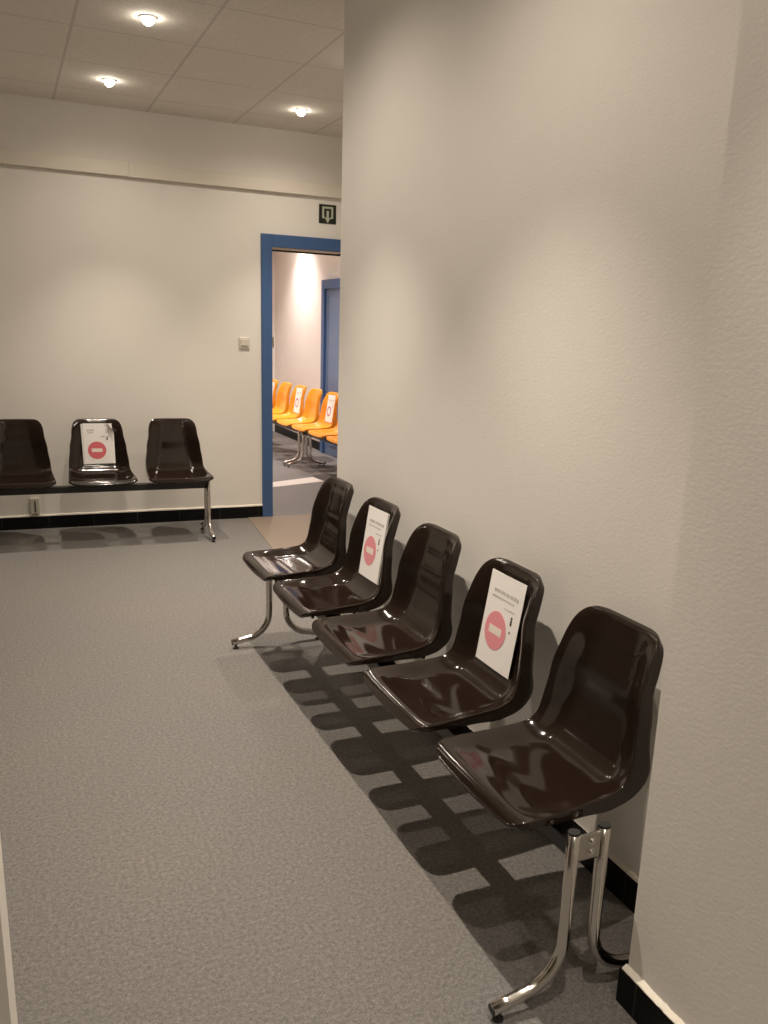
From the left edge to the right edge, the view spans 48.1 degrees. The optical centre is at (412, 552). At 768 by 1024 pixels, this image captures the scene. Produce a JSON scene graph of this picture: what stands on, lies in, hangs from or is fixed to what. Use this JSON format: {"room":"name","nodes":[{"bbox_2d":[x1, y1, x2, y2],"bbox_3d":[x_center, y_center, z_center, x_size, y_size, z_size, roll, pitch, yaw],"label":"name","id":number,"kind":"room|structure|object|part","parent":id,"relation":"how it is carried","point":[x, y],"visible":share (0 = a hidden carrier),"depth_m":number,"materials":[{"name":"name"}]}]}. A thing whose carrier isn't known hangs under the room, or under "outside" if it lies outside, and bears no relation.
{"room":"waiting room","nodes":[
{"label":"waiting room","id":0,"kind":"room"},
{"bbox_2d":[0,836,17,1023],"bbox_3d":[-0.791,-0.287,1.233,0.231,2.779,0.240,-5,16,-25],"label":"wall","id":1,"kind":"structure","parent":0,"point":[8,1010],"depth_m":1.47,"materials":[{"name":"beige paint"}]},
{"bbox_2d":[0,93,341,515],"bbox_3d":[-2.870,-1.514,5.651,8.300,2.779,0.151,-4,16,-24],"label":"wall","id":2,"kind":"structure","parent":0,"point":[129,301],"depth_m":5.95,"materials":[{"name":"beige paint"}]},
{"bbox_2d":[30,498,39,513],"bbox_3d":[-2.629,-0.327,5.991,0.060,0.110,0.025,-4,16,-24],"label":"wall socket","id":3,"kind":"object","parent":2,"relation":"attached to","point":[34,502],"visible":1,"depth_m":5.98,"materials":[{"name":"beige plastic"}]},
{"bbox_2d":[0,504,262,530],"bbox_3d":[-3.876,-0.127,5.484,5.940,0.102,0.012,-4,16,-24],"label":"baseboard","id":4,"kind":"structure","parent":2,"relation":"attached to","point":[78,519],"depth_m":6.25,"materials":[{"name":"black tile"}]},
{"bbox_2d":[0,148,341,198],"bbox_3d":[-2.795,-2.476,5.314,8.300,0.089,0.035,-4,16,-24],"label":"trim","id":5,"kind":"structure","parent":2,"relation":"attached to","point":[7,156],"depth_m":5.79,"materials":[{"name":"beige paint"}]},
{"bbox_2d":[239,337,249,348],"bbox_3d":[-1.229,-1.537,6.301,0.078,0.082,0.017,-4,16,-24],"label":"light switch","id":6,"kind":"object","parent":2,"relation":"attached to","point":[244,342],"visible":1,"depth_m":6.30,"materials":[{"name":"beige plastic"}]},
{"bbox_2d":[261,233,340,516],"bbox_3d":[-0.670,-1.340,6.703,1.060,2.080,0.186,-4,16,-24],"label":"door frame","id":7,"kind":"structure","parent":2,"relation":"in","point":[269,242],"depth_m":6.37,"materials":[{"name":"blue paint"}]},
{"bbox_2d":[319,204,335,223],"bbox_3d":[-0.621,-2.490,6.321,0.132,0.132,0.008,-4,16,-23],"label":"exit sign","id":8,"kind":"object","parent":2,"relation":"attached to","point":[327,213],"visible":1,"depth_m":6.32,"materials":[{"name":"black"}]},
{"bbox_2d":[0,0,344,137],"bbox_3d":[-2.598,-2.809,4.947,8.200,0.100,16.200,-5,16,-25],"label":"ceiling","id":9,"kind":"structure","parent":0,"point":[244,62],"depth_m":4.48,"materials":[{"name":"tile"}]},
{"bbox_2d":[101,78,116,86],"bbox_3d":[-1.750,-2.711,4.966,0.084,0.033,0.084,-5,16,-25],"label":"recessed light","id":10,"kind":"object","parent":9,"relation":"in","point":[108,82],"visible":1,"depth_m":4.95,"materials":[{"name":"white"}]},
{"bbox_2d":[138,14,157,25],"bbox_3d":[-1.200,-2.415,3.908,0.084,0.033,0.084,-5,16,-25],"label":"recessed light","id":11,"kind":"object","parent":9,"relation":"in","point":[147,19],"visible":1,"depth_m":3.89,"materials":[{"name":"white"}]},
{"bbox_2d":[294,109,307,115],"bbox_3d":[-0.709,-2.805,5.485,0.084,0.033,0.084,-5,16,-25],"label":"recessed light","id":12,"kind":"object","parent":9,"relation":"in","point":[300,112],"visible":1,"depth_m":5.47,"materials":[{"name":"white"}]},
{"bbox_2d":[272,251,274,430],"bbox_3d":[-1.845,-2.354,9.043,3.500,2.779,5.210,-5,16,-25],"label":"wall","id":13,"kind":"structure","parent":0,"point":[273,252],"depth_m":11.64,"materials":[{"name":"white paint"}]},
{"bbox_2d":[273,477,323,486],"bbox_3d":[-1.182,-0.667,8.171,0.786,0.003,0.264,-11,20,-42],"label":"floor strip","id":14,"kind":"object","parent":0,"point":[310,479],"visible":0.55,"depth_m":8.21,"materials":[{"name":"beige"}]},
{"bbox_2d":[275,252,340,441],"bbox_3d":[-1.246,-2.718,10.538,0.100,2.779,7.600,-5,16,-25],"label":"wall","id":15,"kind":"structure","parent":0,"point":[298,276],"depth_m":10.74,"materials":[{"name":"white paint"}]},
{"bbox_2d":[275,424,319,450],"bbox_3d":[-1.490,-1.501,11.149,0.012,0.100,2.040,-5,16,-25],"label":"baseboard","id":16,"kind":"structure","parent":15,"relation":"attached to","point":[293,435],"depth_m":11.31,"materials":[{"name":"black tile"}]},
{"bbox_2d":[320,278,339,457],"bbox_3d":[-0.846,-2.032,9.583,0.066,1.960,0.980,-5,16,-25],"label":"door","id":17,"kind":"structure","parent":15,"relation":"in","point":[330,288],"depth_m":9.73,"materials":[{"name":"blue paint"}]},
{"bbox_3d":[-0.839,-2.013,9.592,0.006,1.680,0.660,-5,16,-25],"label":"panel moulding","id":18,"kind":"part","parent":17,"relation":"part of","materials":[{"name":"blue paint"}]},
{"bbox_2d":[0,431,636,1023],"bbox_3d":[-2.707,-0.026,5.669,8.200,0.104,16.200,-5,16,-25],"label":"floor","id":19,"kind":"structure","parent":0,"point":[196,828],"depth_m":2.56,"materials":[{"name":"grey carpet"}]},
{"bbox_2d":[0,418,215,541],"bbox_3d":[-2.279,-0.449,5.595,1.906,0.791,0.491,-4,16,-24],"label":"bench","id":20,"kind":"object","parent":19,"relation":"on","point":[173,459],"visible":1,"depth_m":5.74,"materials":[{"name":"black paint"}]},
{"bbox_2d":[80,423,115,464],"bbox_3d":[-2.114,-0.734,5.790,0.208,0.271,0.046,-5,16,-25],"label":"sign","id":21,"kind":"object","parent":20,"relation":"on","point":[98,447],"visible":1,"depth_m":5.79,"materials":[{"name":"white paper"}]},
{"bbox_2d":[273,379,322,465],"bbox_3d":[-1.684,-1.619,10.198,0.491,0.791,2.429,-5,16,-27],"label":"bench","id":22,"kind":"object","parent":19,"relation":"on","point":[283,414],"visible":0.54,"depth_m":9.54,"materials":[{"name":"orange plastic"}]},
{"bbox_2d":[293,387,302,412],"bbox_3d":[-1.302,-1.739,9.801,0.045,0.278,0.192,-5,16,-27],"label":"sign","id":23,"kind":"object","parent":22,"relation":"on","point":[299,390],"visible":1,"depth_m":9.80,"materials":[{"name":"white paper"}]},
{"bbox_2d":[287,392,337,466],"bbox_3d":[-0.571,-1.029,8.088,0.491,0.791,2.401,-5,16,-27],"label":"bench","id":24,"kind":"object","parent":19,"relation":"on","point":[322,430],"visible":0.3,"depth_m":8.91,"materials":[{"name":"orange plastic"}]},
{"bbox_2d":[325,394,335,422],"bbox_3d":[-0.854,-1.501,8.952,0.045,0.278,0.192,-5,16,-27],"label":"sign","id":25,"kind":"object","parent":24,"relation":"on","point":[331,398],"visible":1,"depth_m":8.95,"materials":[{"name":"white paper"}]},
{"bbox_2d":[231,477,663,1023],"bbox_3d":[-0.103,0.326,2.936,0.491,0.791,2.456,-5,16,-25],"label":"bench","id":26,"kind":"object","parent":19,"relation":"on","point":[584,751],"visible":1,"depth_m":2.33,"materials":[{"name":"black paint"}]},
{"bbox_2d":[359,505,389,584],"bbox_3d":[-0.152,-0.033,3.402,0.049,0.284,0.201,-5,16,-25],"label":"sign","id":27,"kind":"object","parent":26,"relation":"on","point":[377,520],"visible":1,"depth_m":3.39,"materials":[{"name":"white paper"}]},
{"bbox_2d":[476,568,526,678],"bbox_3d":[0.260,0.206,2.538,0.045,0.278,0.192,-5,16,-25],"label":"sign","id":28,"kind":"object","parent":26,"relation":"on","point":[506,595],"visible":1,"depth_m":2.53,"materials":[{"name":"white paper"}]},
{"bbox_3d":[0.383,0.635,1.864,0.068,0.060,0.008,-5,16,-25],"label":"mounting plate","id":29,"kind":"part","parent":26,"relation":"part of","materials":[{"name":"grey metal"}]},
{"bbox_2d":[335,0,742,876],"bbox_3d":[0.281,-0.664,2.848,0.170,2.779,2.564,-5,16,-25],"label":"wall","id":30,"kind":"structure","parent":0,"point":[531,189],"depth_m":2.47,"materials":[{"name":"beige paint"}]},
{"bbox_2d":[628,0,767,1023],"bbox_3d":[1.396,0.052,0.257,0.402,2.779,3.252,-5,16,-25],"label":"wall","id":31,"kind":"structure","parent":0,"point":[699,941],"depth_m":1.59,"materials":[{"name":"beige paint"}]},
{"bbox_2d":[396,663,684,1023],"bbox_3d":[0.724,1.042,1.676,0.246,0.100,5.816,-5,16,-25],"label":"baseboard","id":32,"kind":"structure","parent":31,"relation":"attached to","point":[633,994],"depth_m":1.91,"materials":[{"name":"black tile"}]}
]}

